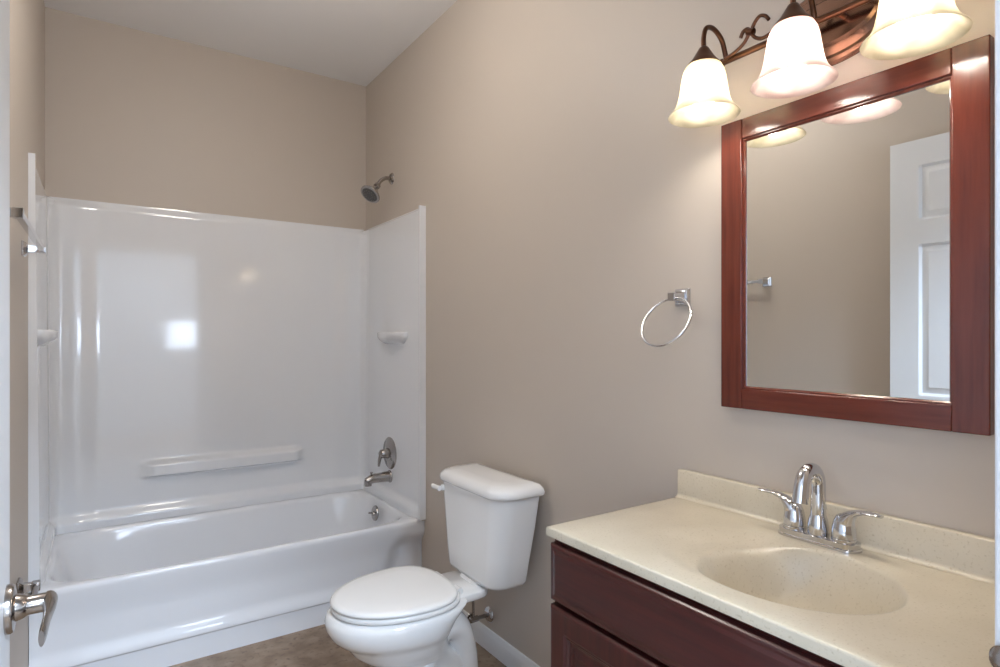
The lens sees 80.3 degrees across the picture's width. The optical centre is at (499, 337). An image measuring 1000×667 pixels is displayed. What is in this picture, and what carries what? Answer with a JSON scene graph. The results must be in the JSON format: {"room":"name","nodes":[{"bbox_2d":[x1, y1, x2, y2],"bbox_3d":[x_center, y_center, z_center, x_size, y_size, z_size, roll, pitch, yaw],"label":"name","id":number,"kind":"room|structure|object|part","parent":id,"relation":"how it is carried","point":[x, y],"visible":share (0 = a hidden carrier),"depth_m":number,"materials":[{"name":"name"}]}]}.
{"room":"bathroom","nodes":[
{"label":"bathroom","id":0,"kind":"room"},
{"bbox_2d":[10,0,44,666],"bbox_3d":[-1.254,-0.115,1.390,0.110,2.770,3.274,0,0,-34],"label":"wall","id":1,"kind":"structure","parent":0,"point":[27,17],"depth_m":1.86,"materials":[{"name":"beige paint"}]},
{"bbox_2d":[10,207,45,256],"bbox_3d":[-1.309,-0.285,1.626,0.062,0.048,0.728,0,0,-34],"label":"towel bar","id":2,"kind":"object","parent":1,"relation":"attached to","point":[17,213],"visible":0.98,"depth_m":1.62,"materials":[{"name":"silver metal"}]},
{"bbox_3d":[-1.119,-0.285,1.344,0.062,0.048,0.048,0,0,-34],"label":"post","id":3,"kind":"part","parent":2,"relation":"part of","materials":[{"name":"silver metal"}]},
{"bbox_3d":[-1.499,-0.285,1.908,0.062,0.048,0.048,0,0,-34],"label":"post","id":4,"kind":"part","parent":2,"relation":"part of","materials":[{"name":"silver metal"}]},
{"bbox_2d":[16,577,40,594],"bbox_3d":[-1.384,0.755,1.732,0.056,0.052,0.212,0,0,-34],"label":"toilet paper holder","id":5,"kind":"object","parent":1,"relation":"attached to","point":[22,587],"visible":0.36,"depth_m":1.78,"materials":[{"name":"silver metal"}]},
{"bbox_2d":[45,7,365,230],"bbox_3d":[-1.461,-0.115,3.158,1.523,2.770,0.110,0,0,-34],"label":"wall","id":6,"kind":"structure","parent":0,"point":[135,117],"depth_m":3.02,"materials":[{"name":"beige paint"}]},
{"bbox_2d":[44,0,456,85],"bbox_3d":[0.114,-1.540,0.547,4.220,0.080,6.200,0,0,-34],"label":"ceiling","id":7,"kind":"structure","parent":0,"point":[352,41],"depth_m":2.84,"materials":[{"name":"white paint"}]},
{"bbox_2d":[169,624,506,666],"bbox_3d":[0.114,1.300,0.547,4.220,0.060,6.200,0,0,-34],"label":"floor","id":8,"kind":"structure","parent":0,"point":[311,647],"depth_m":2.36,"materials":[{"name":"brown tile"}]},
{"bbox_2d":[29,489,424,666],"bbox_3d":[-1.214,1.077,2.791,1.519,0.385,0.771,0,0,-34],"label":"bathtub","id":9,"kind":"object","parent":8,"relation":"on","point":[163,592],"visible":0.83,"depth_m":2.54,"materials":[{"name":"white plastic"}]},
{"bbox_2d":[28,153,425,592],"bbox_3d":[-1.211,0.120,2.787,1.522,1.527,0.784,0,0,-34],"label":"tub surround","id":10,"kind":"object","parent":9,"relation":"on","point":[180,362],"visible":1,"depth_m":3.00,"materials":[{"name":"white plastic"}]},
{"bbox_3d":[-1.815,0.120,2.381,0.066,1.527,0.741,0,0,-34],"label":"panel","id":11,"kind":"part","parent":10,"relation":"part of","materials":[{"name":"white plastic"}]},
{"bbox_2d":[37,330,58,345],"bbox_3d":[-1.782,0.001,2.345,0.060,0.063,0.340,0,0,-34],"label":"soap shelf","id":12,"kind":"object","parent":10,"relation":"attached to","point":[44,337],"depth_m":2.22,"materials":[{"name":"white plastic"}]},
{"bbox_3d":[-1.406,0.120,3.075,1.491,1.527,0.088,0,0,-34],"label":"panel","id":13,"kind":"part","parent":10,"relation":"part of","materials":[{"name":"white plastic"}]},
{"bbox_2d":[364,470,392,486],"bbox_3d":[-0.651,0.745,3.158,0.146,0.070,0.066,0,0,-34],"label":"tub spout","id":14,"kind":"object","parent":10,"relation":"attached to","point":[386,476],"visible":1,"depth_m":3.14,"materials":[{"name":"silver metal"}]},
{"bbox_2d":[378,437,396,468],"bbox_3d":[-0.621,0.620,3.178,0.072,0.172,0.172,0,0,-34],"label":"shower valve","id":15,"kind":"object","parent":10,"relation":"attached to","point":[389,453],"visible":1,"depth_m":3.16,"materials":[{"name":"silver metal"}]},
{"bbox_3d":[-0.627,0.639,3.174,0.057,0.094,0.056,0,0,-34],"label":"valve handle","id":16,"kind":"part","parent":15,"relation":"part of","materials":[{"name":"silver metal"}]},
{"bbox_2d":[377,332,407,343],"bbox_3d":[-0.587,0.001,3.150,0.060,0.063,0.340,0,0,-34],"label":"soap shelf","id":17,"kind":"object","parent":10,"relation":"attached to","point":[384,337],"depth_m":3.08,"materials":[{"name":"white plastic"}]},
{"bbox_3d":[-0.602,0.120,3.186,0.066,1.527,0.765,0,0,-34],"label":"panel","id":18,"kind":"part","parent":10,"relation":"part of","materials":[{"name":"white plastic"}]},
{"bbox_3d":[-0.679,0.936,3.160,0.046,0.080,0.080,0,0,-34],"label":"overflow plate","id":19,"kind":"part","parent":9,"relation":"part of","materials":[{"name":"silver metal"}]},
{"bbox_2d":[325,463,544,666],"bbox_3d":[-0.260,0.887,2.075,0.698,0.765,0.472,0,0,-34],"label":"toilet","id":20,"kind":"object","parent":8,"relation":"on","point":[400,616],"visible":1,"depth_m":2.03,"materials":[{"name":"white ceramic"}]},
{"bbox_3d":[-0.365,0.856,2.004,0.410,0.022,0.378,0,0,-34],"label":"seat lid","id":21,"kind":"part","parent":20,"relation":"part of","materials":[{"name":"white plastic"}]},
{"bbox_3d":[-0.358,0.878,2.008,0.420,0.018,0.374,0,0,-34],"label":"seat","id":22,"kind":"part","parent":20,"relation":"part of","materials":[{"name":"white plastic"}]},
{"bbox_3d":[-0.321,1.079,2.033,0.550,0.381,0.384,0,0,-34],"label":"bowl","id":23,"kind":"part","parent":20,"relation":"part of","materials":[{"name":"white ceramic"}]},
{"bbox_3d":[-0.242,0.580,2.314,0.035,0.024,0.065,0,0,-34],"label":"flush lever","id":24,"kind":"part","parent":20,"relation":"part of","materials":[{"name":"white ceramic"}]},
{"bbox_3d":[-0.053,0.716,2.214,0.180,0.324,0.438,0,0,-34],"label":"tank","id":25,"kind":"part","parent":20,"relation":"part of","materials":[{"name":"white ceramic"}]},
{"bbox_3d":[-0.054,0.528,2.213,0.202,0.047,0.472,0,0,-34],"label":"tank lid","id":26,"kind":"part","parent":20,"relation":"part of","materials":[{"name":"white ceramic"}]},
{"bbox_2d":[551,539,843,666],"bbox_3d":[0.518,0.860,1.159,0.474,0.820,0.762,0,0,-34],"label":"vanity cabinet","id":27,"kind":"object","parent":8,"relation":"on","point":[604,614],"visible":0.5,"depth_m":1.12,"materials":[{"name":"brown wood"}]},
{"bbox_3d":[0.224,0.882,1.189,0.018,0.565,0.375,0,0,-34],"label":"door","id":28,"kind":"part","parent":27,"relation":"part of","materials":[{"name":"brown wood"}]},
{"bbox_2d":[546,469,994,666],"bbox_3d":[0.520,0.468,1.156,0.472,0.227,0.785,0,0,-34],"label":"vanity countertop","id":29,"kind":"structure","parent":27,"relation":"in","point":[917,594],"depth_m":1.13,"materials":[{"name":"stone"}]},
{"bbox_2d":[758,463,883,553],"bbox_3d":[0.646,0.343,1.232,0.116,0.168,0.257,0,0,-34],"label":"faucet","id":30,"kind":"object","parent":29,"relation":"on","point":[842,538],"visible":1,"depth_m":1.23,"materials":[{"name":"silver metal"}]},
{"bbox_3d":[0.626,0.372,1.313,0.045,0.065,0.099,0,0,-34],"label":"handle","id":31,"kind":"part","parent":30,"relation":"part of","materials":[{"name":"silver metal"}]},
{"bbox_3d":[0.642,0.337,1.230,0.108,0.155,0.042,0,0,-34],"label":"spout","id":32,"kind":"part","parent":30,"relation":"part of","materials":[{"name":"silver metal"}]},
{"bbox_3d":[0.670,0.418,1.248,0.056,0.018,0.170,0,0,-34],"label":"plate","id":33,"kind":"part","parent":30,"relation":"part of","materials":[{"name":"silver metal"}]},
{"bbox_3d":[0.714,0.372,1.183,0.045,0.065,0.099,0,0,-34],"label":"handle","id":34,"kind":"part","parent":30,"relation":"part of","materials":[{"name":"silver metal"}]},
{"bbox_2d":[366,0,994,666],"bbox_3d":[0.100,-0.115,2.303,0.110,2.770,3.274,0,0,-34],"label":"wall","id":35,"kind":"structure","parent":0,"point":[540,148],"depth_m":1.95,"materials":[{"name":"beige paint"}]},
{"bbox_2d":[361,173,393,202],"bbox_3d":[-0.650,-0.808,3.158,0.177,0.177,0.109,0,0,-34],"label":"shower","id":36,"kind":"object","parent":35,"relation":"attached to","point":[370,193],"visible":1,"depth_m":3.14,"materials":[{"name":"silver metal"}]},
{"bbox_3d":[-0.629,-0.843,3.194,0.081,0.065,0.021,0,0,-34],"label":"shower arm","id":37,"kind":"part","parent":36,"relation":"part of","materials":[{"name":"silver metal"}]},
{"bbox_2d":[466,601,493,623],"bbox_3d":[-0.087,1.000,2.389,0.104,0.322,0.068,0,0,-34],"label":"supply valve","id":38,"kind":"object","parent":35,"relation":"attached to","point":[488,614],"visible":0.65,"depth_m":2.39,"materials":[{"name":"silver metal"}]},
{"bbox_2d":[462,609,539,666],"bbox_3d":[0.057,1.228,2.258,0.013,0.085,1.550,0,0,-34],"label":"baseboard","id":39,"kind":"structure","parent":35,"relation":"attached to","point":[489,640],"depth_m":2.34,"materials":[{"name":"white paint"}]},
{"bbox_2d":[641,288,691,346],"bbox_3d":[0.453,-0.055,1.574,0.119,0.158,0.153,0,0,-34],"label":"towel ring","id":40,"kind":"object","parent":35,"relation":"attached to","point":[682,297],"visible":1,"depth_m":1.59,"materials":[{"name":"silver metal"}]},
{"bbox_3d":[0.473,-0.110,1.595,0.040,0.027,0.027,0,0,-34],"label":"post","id":41,"kind":"part","parent":40,"relation":"part of","materials":[{"name":"silver metal"}]},
{"bbox_3d":[0.493,-0.110,1.609,0.014,0.048,0.048,0,0,-34],"label":"mounting plate","id":42,"kind":"part","parent":40,"relation":"part of","materials":[{"name":"silver metal"}]},
{"bbox_2d":[668,0,972,127],"bbox_3d":[0.623,-0.641,1.223,0.229,0.247,0.590,0,0,-34],"label":"vanity light","id":43,"kind":"object","parent":35,"relation":"attached to","point":[810,37],"visible":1,"depth_m":1.21,"materials":[{"name":"white glass"}]},
{"bbox_3d":[0.475,-0.574,1.382,0.056,0.096,0.056,0,0,-34],"label":"bulb","id":44,"kind":"part","parent":43,"relation":"part of","materials":[{"name":"white glass"}]},
{"bbox_3d":[0.475,-0.578,1.382,0.160,0.120,0.160,0,0,-34],"label":"lamp shade","id":45,"kind":"part","parent":43,"relation":"part of","materials":[{"name":"white glass"}]},
{"bbox_3d":[0.512,-0.703,1.410,0.107,0.070,0.012,0,0,-38],"label":"arm","id":46,"kind":"part","parent":43,"relation":"part of","materials":[{"name":"brown metal"}]},
{"bbox_3d":[0.595,-0.574,1.203,0.056,0.096,0.056,0,0,-34],"label":"bulb","id":47,"kind":"part","parent":43,"relation":"part of","materials":[{"name":"white glass"}]},
{"bbox_3d":[0.595,-0.578,1.203,0.160,0.120,0.160,0,0,-34],"label":"lamp shade","id":48,"kind":"part","parent":43,"relation":"part of","materials":[{"name":"white glass"}]},
{"bbox_3d":[0.632,-0.703,1.232,0.107,0.070,0.012,0,0,-38],"label":"arm","id":49,"kind":"part","parent":43,"relation":"part of","materials":[{"name":"brown metal"}]},
{"bbox_3d":[0.715,-0.574,1.025,0.056,0.096,0.056,0,0,-34],"label":"bulb","id":50,"kind":"part","parent":43,"relation":"part of","materials":[{"name":"white glass"}]},
{"bbox_3d":[0.715,-0.578,1.025,0.160,0.120,0.160,0,0,-34],"label":"lamp shade","id":51,"kind":"part","parent":43,"relation":"part of","materials":[{"name":"white glass"}]},
{"bbox_2d":[675,469,994,584],"bbox_3d":[0.703,0.391,1.279,0.032,0.073,0.785,0,0,-34],"label":"backsplash","id":52,"kind":"structure","parent":35,"relation":"attached to","point":[968,555],"depth_m":1.18,"materials":[{"name":"stone"}]},
{"bbox_2d":[721,34,993,435],"bbox_3d":[0.716,-0.180,1.270,0.023,0.705,0.543,0,0,-34],"label":"wall mirror","id":53,"kind":"object","parent":35,"relation":"attached to","point":[857,216],"visible":1,"depth_m":1.21,"materials":[{"name":"brown wood"}]},
{"bbox_3d":[0.716,-0.508,1.270,0.022,0.049,0.429,0,0,-34],"label":"frame rail","id":54,"kind":"part","parent":53,"relation":"part of","materials":[{"name":"brown wood"}]},
{"bbox_3d":[0.716,0.147,1.270,0.022,0.049,0.429,0,0,-34],"label":"frame rail","id":55,"kind":"part","parent":53,"relation":"part of","materials":[{"name":"brown wood"}]},
{"bbox_3d":[0.715,-0.180,1.269,0.008,0.607,0.429,0,0,-34],"label":"moulding","id":56,"kind":"part","parent":53,"relation":"part of","materials":[{"name":"brown wood"}]},
{"bbox_2d":[746,80,949,400],"bbox_3d":[0.716,-0.180,1.270,0.001,0.605,0.427,0,0,-34],"label":"mirror glass","id":57,"kind":"object","parent":53,"relation":"on","point":[848,201],"depth_m":1.24,"materials":[{"name":"silver"}]},
{"bbox_3d":[0.244,-0.115,0.353,4.000,2.770,0.120,0,0,-34],"label":"wall","id":58,"kind":"structure","parent":0,"visible":0},
{"bbox_2d":[0,0,57,666],"bbox_3d":[-0.483,0.231,0.496,0.142,2.054,0.906,0,0,-34],"label":"door","id":59,"kind":"structure","parent":58,"relation":"in","point":[14,607],"depth_m":0.83,"materials":[{"name":"white paint"}]},
{"bbox_3d":[-0.685,0.388,0.861,0.050,0.068,0.068,0,0,-34],"label":"lever handle","id":60,"kind":"part","parent":59,"relation":"part of","materials":[{"name":"silver metal"}]},
{"bbox_3d":[-0.641,0.394,0.840,0.020,0.040,0.116,0,0,-34],"label":"lever","id":61,"kind":"part","parent":59,"relation":"part of","materials":[{"name":"silver metal"}]},
{"bbox_2d":[989,645,999,666],"bbox_3d":[0.540,0.340,0.608,0.010,0.060,0.062,0,0,-30],"label":"strike plate","id":62,"kind":"object","parent":58,"relation":"attached to","point":[994,653],"visible":1,"depth_m":0.63,"materials":[{"name":"silver metal"}]},
{"bbox_2d":[995,0,999,645],"bbox_3d":[0.154,0.203,0.374,1.005,2.135,0.015,0,0,-34],"label":"trim","id":63,"kind":"structure","parent":58,"relation":"attached to","point":[997,2],"depth_m":0.63,"materials":[{"name":"white paint"}]}
]}

